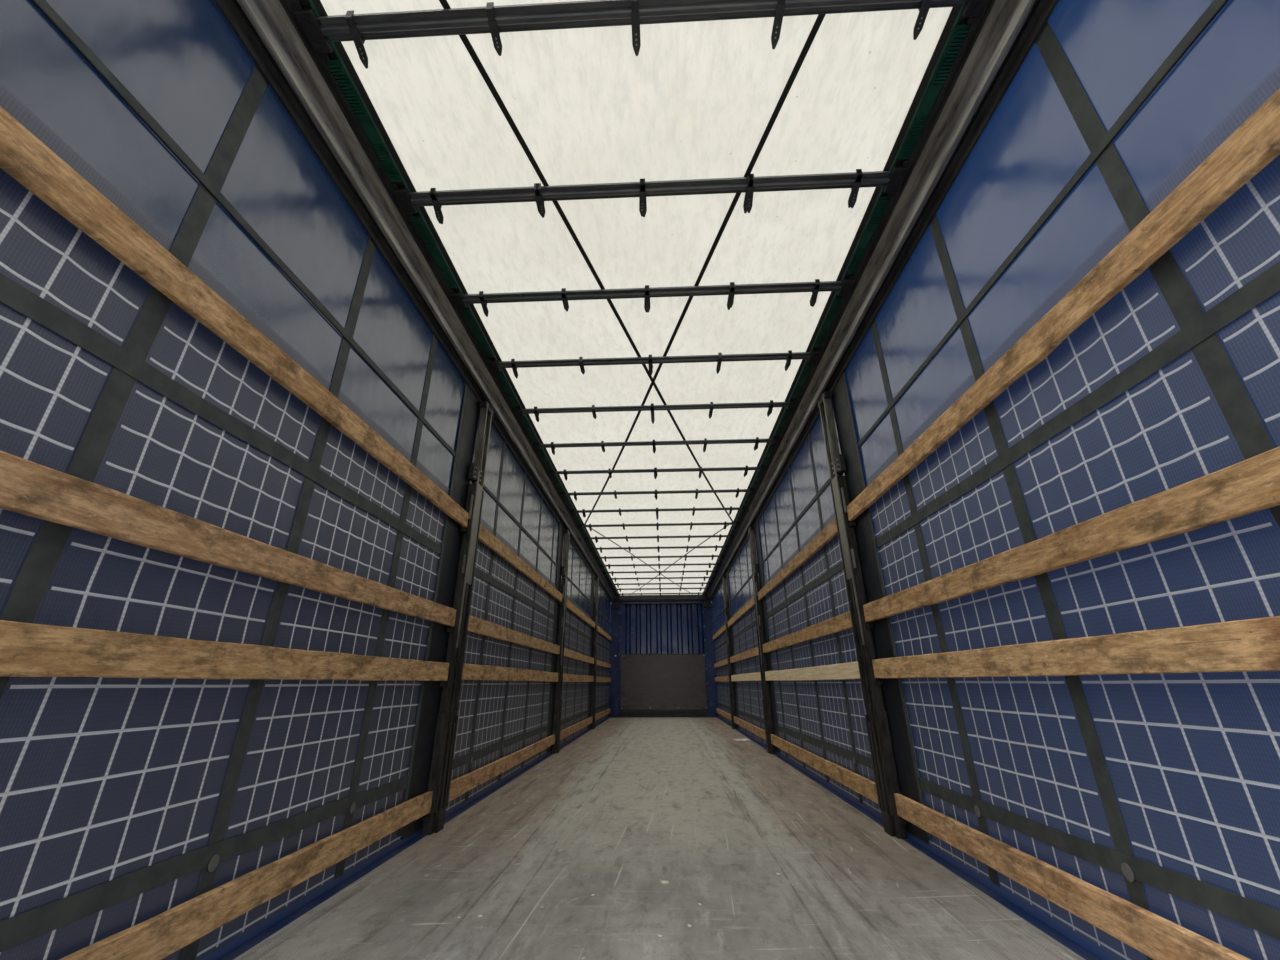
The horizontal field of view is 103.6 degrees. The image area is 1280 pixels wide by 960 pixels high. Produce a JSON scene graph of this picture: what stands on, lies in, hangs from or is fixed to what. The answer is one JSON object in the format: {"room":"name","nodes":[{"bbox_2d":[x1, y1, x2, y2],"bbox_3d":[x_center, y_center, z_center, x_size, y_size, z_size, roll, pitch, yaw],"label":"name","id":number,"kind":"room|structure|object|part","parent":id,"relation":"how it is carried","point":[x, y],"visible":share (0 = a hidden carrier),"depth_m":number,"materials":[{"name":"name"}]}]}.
{"room":"cargo space","nodes":[
{"label":"cargo space","id":0,"kind":"room"},
{"bbox_2d":[0,0,610,959],"bbox_3d":[-1.043,1.810,6.066,0.013,2.880,13.700,-1,-22,2],"label":"wall","id":1,"kind":"structure","parent":0,"point":[124,802],"depth_m":1.49,"materials":[{"name":"blue fabric"}]},
{"bbox_2d":[217,717,608,959],"bbox_3d":[-1.015,3.125,5.535,0.041,0.164,13.700,-1,-22,2],"label":"trim","id":2,"kind":"structure","parent":1,"relation":"attached to","point":[260,937],"depth_m":2.01,"materials":[{"name":"blue paint"}]},
{"bbox_2d":[214,0,618,600],"bbox_3d":[-0.928,0.500,6.588,0.234,0.170,13.700,-1,-22,2],"label":"roof rail","id":3,"kind":"object","parent":1,"relation":"attached to","point":[270,31],"visible":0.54,"depth_m":2.21,"materials":[{"name":"metal"}]},
{"bbox_2d":[308,0,321,25],"bbox_3d":[-0.020,-1.669,1.320,2.284,0.077,0.734,-1,-22,2],"label":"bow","id":4,"kind":"object","parent":3,"relation":"attached to","point":[311,3],"visible":0.6,"depth_m":1.66,"materials":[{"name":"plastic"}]},
{"bbox_2d":[290,0,987,196],"bbox_3d":[0.009,-1.427,1.921,2.284,0.077,0.734,-1,-22,2],"label":"bow","id":5,"kind":"object","parent":3,"relation":"attached to","point":[358,28],"visible":1,"depth_m":1.68,"materials":[{"name":"metal"}]},
{"bbox_2d":[391,159,909,297],"bbox_3d":[0.038,-1.182,2.521,2.284,0.084,0.734,-1,-22,2],"label":"bow","id":6,"kind":"object","parent":3,"relation":"attached to","point":[890,185],"visible":1,"depth_m":2.27,"materials":[{"name":"black metal"}]},
{"bbox_2d":[449,274,855,363],"bbox_3d":[0.067,-0.937,3.120,2.284,0.090,0.734,-1,-22,2],"label":"bow","id":7,"kind":"object","parent":3,"relation":"attached to","point":[843,290],"visible":1,"depth_m":2.87,"materials":[{"name":"black metal"}]},
{"bbox_2d":[487,347,820,410],"bbox_3d":[0.096,-0.701,3.724,2.284,0.077,0.734,-1,-22,2],"label":"bow","id":8,"kind":"object","parent":3,"relation":"attached to","point":[496,368],"visible":0.99,"depth_m":3.47,"materials":[{"name":"black metal"}]},
{"bbox_2d":[513,399,797,445],"bbox_3d":[0.125,-0.429,4.313,2.284,0.142,0.734,-1,-22,2],"label":"bow","id":9,"kind":"object","parent":3,"relation":"attached to","point":[792,404],"visible":1,"depth_m":4.07,"materials":[{"name":"black metal"}]},
{"bbox_2d":[533,436,779,472],"bbox_3d":[0.154,-0.216,4.926,2.284,0.080,0.734,-1,-22,2],"label":"bow","id":10,"kind":"object","parent":3,"relation":"attached to","point":[773,442],"visible":1,"depth_m":4.67,"materials":[{"name":"black metal"}]},
{"bbox_2d":[548,465,766,492],"bbox_3d":[0.183,0.031,5.525,2.284,0.091,0.734,-1,-22,2],"label":"bow","id":11,"kind":"object","parent":3,"relation":"attached to","point":[762,468],"visible":1,"depth_m":5.26,"materials":[{"name":"black metal"}]},
{"bbox_2d":[578,521,739,537],"bbox_3d":[0.270,0.755,7.329,2.284,0.086,0.734,-1,-22,2],"label":"bow","id":12,"kind":"object","parent":3,"relation":"attached to","point":[725,523],"visible":1,"depth_m":7.06,"materials":[{"name":"black metal"}]},
{"bbox_2d":[584,534,733,548],"bbox_3d":[0.299,0.998,7.929,2.284,0.088,0.734,-1,-22,2],"label":"bow","id":13,"kind":"object","parent":3,"relation":"attached to","point":[720,536],"visible":0.98,"depth_m":7.67,"materials":[{"name":"black metal"}]},
{"bbox_2d":[590,545,728,556],"bbox_3d":[0.328,1.235,8.532,2.284,0.077,0.734,-1,-22,2],"label":"bow","id":14,"kind":"object","parent":3,"relation":"attached to","point":[725,547],"visible":1,"depth_m":8.27,"materials":[{"name":"black metal"}]},
{"bbox_2d":[595,554,723,564],"bbox_3d":[0.357,1.484,9.131,2.284,0.092,0.734,-1,-22,2],"label":"bow","id":15,"kind":"object","parent":3,"relation":"attached to","point":[712,555],"visible":1,"depth_m":8.87,"materials":[{"name":"black metal"}]},
{"bbox_2d":[600,563,720,571],"bbox_3d":[0.386,1.724,9.733,2.284,0.087,0.734,-1,-22,2],"label":"bow","id":16,"kind":"object","parent":3,"relation":"attached to","point":[658,564],"visible":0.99,"depth_m":9.46,"materials":[{"name":"black metal"}]},
{"bbox_2d":[604,570,716,577],"bbox_3d":[0.415,1.968,10.333,2.284,0.091,0.734,-1,-22,2],"label":"bow","id":17,"kind":"object","parent":3,"relation":"attached to","point":[683,571],"visible":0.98,"depth_m":10.07,"materials":[{"name":"black metal"}]},
{"bbox_2d":[615,592,706,596],"bbox_3d":[0.522,2.854,12.538,2.284,0.088,0.184,-1,-22,2],"label":"bow","id":18,"kind":"object","parent":3,"relation":"attached to","point":[679,593],"visible":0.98,"depth_m":12.52,"materials":[{"name":"black metal"}]},
{"bbox_2d":[320,0,951,594],"bbox_3d":[0.233,0.394,6.585,2.280,0.012,13.720,-1,-22,2],"label":"ceiling","id":19,"kind":"structure","parent":0,"point":[698,99],"depth_m":2.37,"materials":[{"name":"fabric"}]},
{"bbox_2d":[439,0,732,521],"bbox_3d":[0.061,-0.773,3.654,0.049,0.002,7.703,-7,-23,17],"label":"diagonal brace","id":20,"kind":"object","parent":19,"relation":"attached to","point":[444,3],"visible":0.86,"depth_m":2.27,"materials":[{"name":"black metal"}]},
{"bbox_2d":[592,529,689,592],"bbox_3d":[0.276,1.762,9.950,0.049,0.002,6.448,-8,-23,17],"label":"diagonal brace","id":21,"kind":"object","parent":19,"relation":"attached to","point":[592,529],"visible":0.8,"depth_m":8.80,"materials":[{"name":"black metal"}]},
{"bbox_2d":[560,488,755,510],"bbox_3d":[0.212,0.269,6.127,2.284,0.082,0.734,-1,-22,2],"label":"bow","id":22,"kind":"object","parent":19,"relation":"attached to","point":[751,491],"visible":1,"depth_m":5.87,"materials":[{"name":"black metal"}]},
{"bbox_2d":[569,506,746,524],"bbox_3d":[0.241,0.539,6.717,2.284,0.142,0.734,-1,-22,2],"label":"bow","id":23,"kind":"object","parent":19,"relation":"attached to","point":[742,509],"visible":1,"depth_m":6.47,"materials":[{"name":"black metal"}]},
{"bbox_2d":[607,576,713,583],"bbox_3d":[0.445,2.207,10.935,2.284,0.085,0.734,-1,-22,2],"label":"bow","id":24,"kind":"object","parent":19,"relation":"attached to","point":[704,577],"visible":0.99,"depth_m":10.67,"materials":[{"name":"black metal"}]},
{"bbox_2d":[610,582,711,588],"bbox_3d":[0.474,2.475,11.525,2.284,0.142,0.734,-1,-22,2],"label":"bow","id":25,"kind":"object","parent":19,"relation":"attached to","point":[681,583],"visible":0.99,"depth_m":11.28,"materials":[{"name":"black metal"}]},
{"bbox_2d":[613,587,708,592],"bbox_3d":[0.503,2.692,12.137,2.284,0.088,0.734,-1,-22,2],"label":"bow","id":26,"kind":"object","parent":19,"relation":"attached to","point":[680,588],"visible":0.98,"depth_m":11.88,"materials":[{"name":"black metal"}]},
{"bbox_2d":[633,525,728,592],"bbox_3d":[0.515,1.760,9.939,0.049,0.002,6.448,5,-23,-13],"label":"diagonal brace","id":27,"kind":"object","parent":19,"relation":"attached to","point":[727,525],"visible":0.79,"depth_m":8.60,"materials":[{"name":"black metal"}]},
{"bbox_2d":[584,14,825,524],"bbox_3d":[0.121,-0.772,3.650,0.049,0.002,7.703,5,-23,-12],"label":"diagonal brace","id":28,"kind":"object","parent":19,"relation":"attached to","point":[816,26],"visible":0.92,"depth_m":2.31,"materials":[{"name":"black metal"}]},
{"bbox_2d":[234,717,1084,959],"bbox_3d":[0.244,3.043,5.507,2.480,0.035,13.700,-1,-22,2],"label":"floor","id":29,"kind":"structure","parent":0,"point":[682,802],"depth_m":2.06,"materials":[{"name":"grey wood"}]},
{"bbox_2d":[421,401,493,834],"bbox_3d":[-1.134,0.688,3.260,0.067,2.665,0.230,-1,-22,2],"label":"post","id":30,"kind":"object","parent":29,"relation":"on","point":[440,775],"visible":0.96,"depth_m":3.10,"materials":[{"name":"black metal"}]},
{"bbox_2d":[0,620,449,680],"bbox_3d":[-1.222,0.527,1.478,0.026,0.109,3.263,-1,-22,2],"label":"wooden slat","id":31,"kind":"object","parent":30,"relation":"attached to","point":[26,649],"visible":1,"depth_m":1.30,"materials":[{"name":"brown wood"}]},
{"bbox_2d":[0,450,455,626],"bbox_3d":[-1.223,0.242,1.593,0.026,0.104,3.263,-1,-22,2],"label":"wooden slat","id":32,"kind":"object","parent":30,"relation":"attached to","point":[29,488],"visible":1,"depth_m":1.31,"materials":[{"name":"brown wood"}]},
{"bbox_2d":[0,106,468,527],"bbox_3d":[-1.225,-0.343,1.829,0.026,0.105,3.263,-1,-22,2],"label":"wooden slat","id":33,"kind":"object","parent":30,"relation":"attached to","point":[23,156],"visible":1,"depth_m":1.34,"materials":[{"name":"brown wood"}]},
{"bbox_2d":[59,791,432,959],"bbox_3d":[-1.219,1.141,1.231,0.026,0.105,3.263,-1,-22,2],"label":"wooden slat","id":34,"kind":"object","parent":30,"relation":"attached to","point":[158,937],"visible":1,"depth_m":1.50,"materials":[{"name":"brown wood"}]},
{"bbox_3d":[-1.152,-0.058,3.463,0.034,0.120,0.048,-1,-22,2],"label":"latch plate","id":35,"kind":"part","parent":30,"relation":"part of","materials":[{"name":"black plastic"}]},
{"bbox_3d":[-1.124,0.352,3.398,0.018,0.690,0.108,-1,-22,2],"label":"plate","id":36,"kind":"part","parent":30,"relation":"part of","materials":[{"name":"grey metal"}]},
{"bbox_2d":[449,734,554,801],"bbox_3d":[-1.067,2.409,4.369,0.026,0.106,3.166,-1,-22,2],"label":"wooden slat","id":37,"kind":"object","parent":30,"relation":"attached to","point":[465,783],"visible":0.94,"depth_m":3.74,"materials":[{"name":"brown wood"}]},
{"bbox_2d":[462,663,558,681],"bbox_3d":[-1.070,1.790,4.618,0.026,0.108,3.166,-1,-22,2],"label":"wooden slat","id":38,"kind":"object","parent":30,"relation":"attached to","point":[470,671],"visible":0.97,"depth_m":4.01,"materials":[{"name":"brown wood"}]},
{"bbox_2d":[468,615,559,653],"bbox_3d":[-1.071,1.506,4.733,0.026,0.107,3.166,-1,-22,2],"label":"wooden slat","id":39,"kind":"object","parent":30,"relation":"attached to","point":[476,625],"visible":0.97,"depth_m":4.13,"materials":[{"name":"brown wood"}]},
{"bbox_2d":[478,524,562,601],"bbox_3d":[-1.074,0.923,4.968,0.026,0.109,3.166,-1,-22,2],"label":"wooden slat","id":40,"kind":"object","parent":30,"relation":"attached to","point":[485,536],"visible":0.94,"depth_m":4.39,"materials":[{"name":"brown wood"}]},
{"bbox_2d":[551,530,569,753],"bbox_3d":[-0.985,1.934,6.355,0.067,2.665,0.230,-1,-22,2],"label":"post","id":41,"kind":"object","parent":29,"relation":"on","point":[564,571],"visible":0.94,"depth_m":6.25,"materials":[{"name":"black metal"}]},
{"bbox_3d":[-1.002,1.189,6.558,0.034,0.120,0.048,-1,-22,2],"label":"latch plate","id":42,"kind":"part","parent":41,"relation":"part of","materials":[{"name":"black plastic"}]},
{"bbox_3d":[-0.975,1.599,6.493,0.018,0.690,0.108,-1,-22,2],"label":"plate","id":43,"kind":"part","parent":41,"relation":"part of","materials":[{"name":"black metal"}]},
{"bbox_2d":[560,717,592,739],"bbox_3d":[-0.919,3.643,7.437,0.026,0.104,3.106,-1,-22,2],"label":"wooden slat","id":44,"kind":"object","parent":41,"relation":"attached to","point":[576,727],"visible":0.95,"depth_m":7.17,"materials":[{"name":"brown wood"}]},
{"bbox_2d":[564,648,593,663],"bbox_3d":[-0.923,2.742,7.800,0.026,0.105,3.106,-1,-22,2],"label":"wooden slat","id":45,"kind":"object","parent":41,"relation":"attached to","point":[568,653],"visible":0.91,"depth_m":7.46,"materials":[{"name":"brown wood"}]},
{"bbox_2d":[566,599,594,627],"bbox_3d":[-0.925,2.160,8.035,0.026,0.106,3.106,-1,-22,2],"label":"wooden slat","id":46,"kind":"object","parent":41,"relation":"attached to","point":[569,605],"visible":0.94,"depth_m":7.73,"materials":[{"name":"brown wood"}]},
{"bbox_2d":[590,577,598,728],"bbox_3d":[-0.838,3.158,9.395,0.067,2.665,0.230,-1,-22,2],"label":"post","id":47,"kind":"object","parent":29,"relation":"on","point":[593,693],"visible":0.92,"depth_m":9.30,"materials":[{"name":"black metal"}]},
{"bbox_2d":[563,674,593,681],"bbox_3d":[-0.922,3.027,7.685,0.026,0.109,3.106,-1,-22,2],"label":"wooden slat","id":48,"kind":"object","parent":47,"relation":"attached to","point":[566,677],"visible":0.93,"depth_m":7.42,"materials":[{"name":"brown wood"}]},
{"bbox_2d":[595,708,609,720],"bbox_3d":[-0.774,4.849,10.434,0.026,0.108,3.013,-1,-22,2],"label":"wooden slat","id":49,"kind":"object","parent":47,"relation":"attached to","point":[605,712],"visible":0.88,"depth_m":10.30,"materials":[{"name":"brown wood"}]},
{"bbox_2d":[596,676,610,681],"bbox_3d":[-0.777,4.232,10.682,0.026,0.103,3.013,-1,-22,2],"label":"wooden slat","id":50,"kind":"object","parent":47,"relation":"attached to","point":[598,679],"visible":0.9,"depth_m":10.52,"materials":[{"name":"brown wood"}]},
{"bbox_2d":[596,660,610,667],"bbox_3d":[-0.778,3.948,10.796,0.026,0.107,3.013,-1,-22,2],"label":"wooden slat","id":51,"kind":"object","parent":47,"relation":"attached to","point":[599,663],"visible":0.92,"depth_m":10.66,"materials":[{"name":"brown wood"}]},
{"bbox_2d":[597,626,611,640],"bbox_3d":[-0.780,3.365,11.032,0.026,0.108,3.013,-1,-22,2],"label":"wooden slat","id":52,"kind":"object","parent":47,"relation":"attached to","point":[600,630],"visible":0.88,"depth_m":10.94,"materials":[{"name":"brown wood"}]},
{"bbox_2d":[722,575,736,728],"bbox_3d":[1.637,3.108,9.296,0.067,2.665,0.230,-1,-22,2],"label":"post","id":53,"kind":"object","parent":29,"relation":"on","point":[732,699],"visible":0.88,"depth_m":9.21,"materials":[{"name":"black metal"}]},
{"bbox_2d":[712,625,725,640],"bbox_3d":[1.720,3.314,10.931,0.026,0.105,3.013,-1,-22,2],"label":"wooden slat","id":54,"kind":"object","parent":53,"relation":"attached to","point":[723,628],"visible":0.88,"depth_m":10.78,"materials":[{"name":"brown wood"}]},
{"bbox_2d":[714,658,727,667],"bbox_3d":[1.722,3.897,10.696,0.026,0.103,3.013,-1,-22,2],"label":"wooden slat","id":55,"kind":"object","parent":53,"relation":"attached to","point":[723,662],"visible":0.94,"depth_m":10.51,"materials":[{"name":"brown wood"}]},
{"bbox_2d":[715,676,728,681],"bbox_3d":[1.723,4.181,10.582,0.026,0.108,3.013,-1,-22,2],"label":"wooden slat","id":56,"kind":"object","parent":53,"relation":"attached to","point":[723,678],"visible":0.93,"depth_m":10.39,"materials":[{"name":"brown wood"}]},
{"bbox_2d":[716,708,730,720],"bbox_3d":[1.726,4.798,10.334,0.026,0.107,3.013,-1,-22,2],"label":"wooden slat","id":57,"kind":"object","parent":53,"relation":"attached to","point":[721,712],"visible":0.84,"depth_m":10.17,"materials":[{"name":"brown wood"}]},
{"bbox_2d":[733,738,749,740],"bbox_3d":[1.414,3.608,7.012,0.246,0.025,0.233,-1,-22,2],"label":"scrap","id":58,"kind":"object","parent":29,"relation":"on","point":[743,739],"visible":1,"depth_m":6.97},
{"bbox_2d":[748,527,774,753],"bbox_3d":[1.490,1.884,6.256,0.067,2.665,0.230,-1,-22,2],"label":"post","id":59,"kind":"object","parent":29,"relation":"on","point":[758,610],"visible":0.96,"depth_m":6.15,"materials":[{"name":"black metal"}]},
{"bbox_2d":[730,647,758,662],"bbox_3d":[1.577,2.689,7.700,0.026,0.105,3.106,-1,-22,2],"label":"wooden slat","id":60,"kind":"object","parent":59,"relation":"attached to","point":[753,652],"visible":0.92,"depth_m":7.40,"materials":[{"name":"brown wood"}]},
{"bbox_3d":[1.478,1.549,6.395,0.018,0.690,0.108,-1,-22,2],"label":"plate","id":61,"kind":"part","parent":59,"relation":"part of","materials":[{"name":"black metal"}]},
{"bbox_3d":[1.493,1.138,6.458,0.034,0.120,0.048,-1,-22,2],"label":"latch plate","id":62,"kind":"part","parent":59,"relation":"part of","materials":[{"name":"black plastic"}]},
{"bbox_2d":[817,391,907,838],"bbox_3d":[1.340,0.637,3.161,0.067,2.665,0.230,-1,-22,2],"label":"post","id":63,"kind":"object","parent":29,"relation":"on","point":[883,762],"visible":0.95,"depth_m":3.00,"materials":[{"name":"black metal"}]},
{"bbox_2d":[758,518,837,599],"bbox_3d":[1.426,0.873,4.867,0.026,0.104,3.166,-1,-22,2],"label":"wooden slat","id":64,"kind":"object","parent":63,"relation":"attached to","point":[830,531],"visible":0.94,"depth_m":4.29,"materials":[{"name":"brown wood"}]},
{"bbox_2d":[765,661,859,680],"bbox_3d":[1.430,1.742,4.517,0.026,0.106,3.166,-1,-22,2],"label":"wooden slat","id":65,"kind":"object","parent":63,"relation":"attached to","point":[850,670],"visible":0.94,"depth_m":3.90,"materials":[{"name":"beige wood"}]},
{"bbox_2d":[771,734,877,803],"bbox_3d":[1.433,2.358,4.269,0.026,0.106,3.166,-1,-22,2],"label":"wooden slat","id":66,"kind":"object","parent":63,"relation":"attached to","point":[856,782],"visible":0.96,"depth_m":3.64,"materials":[{"name":"brown wood"}]},
{"bbox_3d":[1.344,-0.109,3.363,0.034,0.120,0.048,-1,-22,2],"label":"latch plate","id":67,"kind":"part","parent":63,"relation":"part of","materials":[{"name":"black plastic"}]},
{"bbox_3d":[1.328,0.302,3.300,0.018,0.690,0.108,-1,-22,2],"label":"plate","id":68,"kind":"part","parent":63,"relation":"part of","materials":[{"name":"grey metal"}]},
{"bbox_2d":[847,88,1279,520],"bbox_3d":[1.275,-0.388,1.726,0.026,0.110,3.263,-1,-22,2],"label":"wooden slat","id":69,"kind":"object","parent":63,"relation":"attached to","point":[1250,148],"visible":1,"depth_m":1.31,"materials":[{"name":"brown wood"}]},
{"bbox_2d":[863,446,1279,621],"bbox_3d":[1.277,0.192,1.492,0.026,0.108,3.263,-1,-22,2],"label":"wooden slat","id":70,"kind":"object","parent":63,"relation":"attached to","point":[1251,485],"visible":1,"depth_m":1.31,"materials":[{"name":"brown wood"}]},
{"bbox_2d":[894,793,1250,959],"bbox_3d":[1.281,1.091,1.130,0.026,0.104,3.263,-1,-22,2],"label":"wooden slat","id":71,"kind":"object","parent":63,"relation":"attached to","point":[1151,934],"visible":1,"depth_m":1.48,"materials":[{"name":"brown wood"}]},
{"bbox_2d":[872,616,1279,677],"bbox_3d":[1.278,0.477,1.377,0.026,0.105,3.263,-1,-22,2],"label":"wooden slat","id":72,"kind":"object","parent":63,"relation":"attached to","point":[1248,645],"visible":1,"depth_m":1.32,"materials":[{"name":"brown wood"}]},
{"bbox_2d":[609,601,716,708],"bbox_3d":[0.546,4.311,12.398,2.600,2.960,0.135,-1,-22,2],"label":"wall","id":73,"kind":"structure","parent":0,"point":[652,628],"depth_m":12.58,"materials":[{"name":"blue paint"}]},
{"bbox_2d":[609,594,717,717],"bbox_3d":[0.541,4.245,12.306,2.550,2.815,0.204,-1,-22,2],"label":"trim","id":74,"kind":"structure","parent":73,"relation":"attached to","point":[710,671],"depth_m":12.25,"materials":[{"name":"blue paint"}]},
{"bbox_3d":[0.548,5.492,11.838,2.060,0.150,0.139,-1,-22,2],"label":"sill","id":75,"kind":"part","parent":74,"relation":"part of","materials":[{"name":"metal"}]},
{"bbox_2d":[621,653,706,708],"bbox_3d":[0.558,4.817,12.076,2.028,1.233,0.073,-1,-22,2],"label":"plywood board","id":76,"kind":"object","parent":73,"relation":"attached to","point":[648,681],"visible":1,"depth_m":12.04,"materials":[{"name":"wood"}]},
{"bbox_2d":[712,0,1279,959],"bbox_3d":[1.520,1.758,5.963,0.013,2.880,13.700,-1,-22,2],"label":"wall","id":77,"kind":"structure","parent":0,"point":[1159,793],"depth_m":1.49,"materials":[{"name":"blue fabric"}]},
{"bbox_2d":[728,597,754,626],"bbox_3d":[1.575,2.106,7.935,0.026,0.104,3.106,-1,-22,2],"label":"wooden slat","id":78,"kind":"object","parent":77,"relation":"attached to","point":[749,604],"visible":0.94,"depth_m":7.62,"materials":[{"name":"brown wood"}]},
{"bbox_2d":[731,672,760,681],"bbox_3d":[1.578,2.973,7.586,0.026,0.105,3.106,-1,-22,2],"label":"wooden slat","id":79,"kind":"object","parent":77,"relation":"attached to","point":[749,676],"visible":0.94,"depth_m":7.26,"materials":[{"name":"beige wood"}]},
{"bbox_2d":[734,716,765,739],"bbox_3d":[1.581,3.591,7.337,0.026,0.103,3.106,-1,-22,2],"label":"wooden slat","id":80,"kind":"object","parent":77,"relation":"attached to","point":[750,727],"visible":0.93,"depth_m":7.06,"materials":[{"name":"brown wood"}]},
{"bbox_2d":[763,611,851,652],"bbox_3d":[1.429,1.455,4.633,0.026,0.106,3.166,-1,-22,2],"label":"wooden slat","id":81,"kind":"object","parent":77,"relation":"attached to","point":[842,622],"visible":0.99,"depth_m":4.03,"materials":[{"name":"brown wood"}]},
{"bbox_2d":[703,0,1058,599],"bbox_3d":[1.394,0.452,6.495,0.234,0.170,13.700,-1,-22,2],"label":"roof rail","id":82,"kind":"object","parent":77,"relation":"attached to","point":[994,49],"visible":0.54,"depth_m":2.21,"materials":[{"name":"metal"}]},
{"bbox_2d":[717,717,1101,959],"bbox_3d":[1.503,3.073,5.434,0.041,0.164,13.700,-1,-22,2],"label":"trim","id":83,"kind":"structure","parent":77,"relation":"attached to","point":[1048,930],"depth_m":1.98,"materials":[{"name":"blue paint"}]}
]}

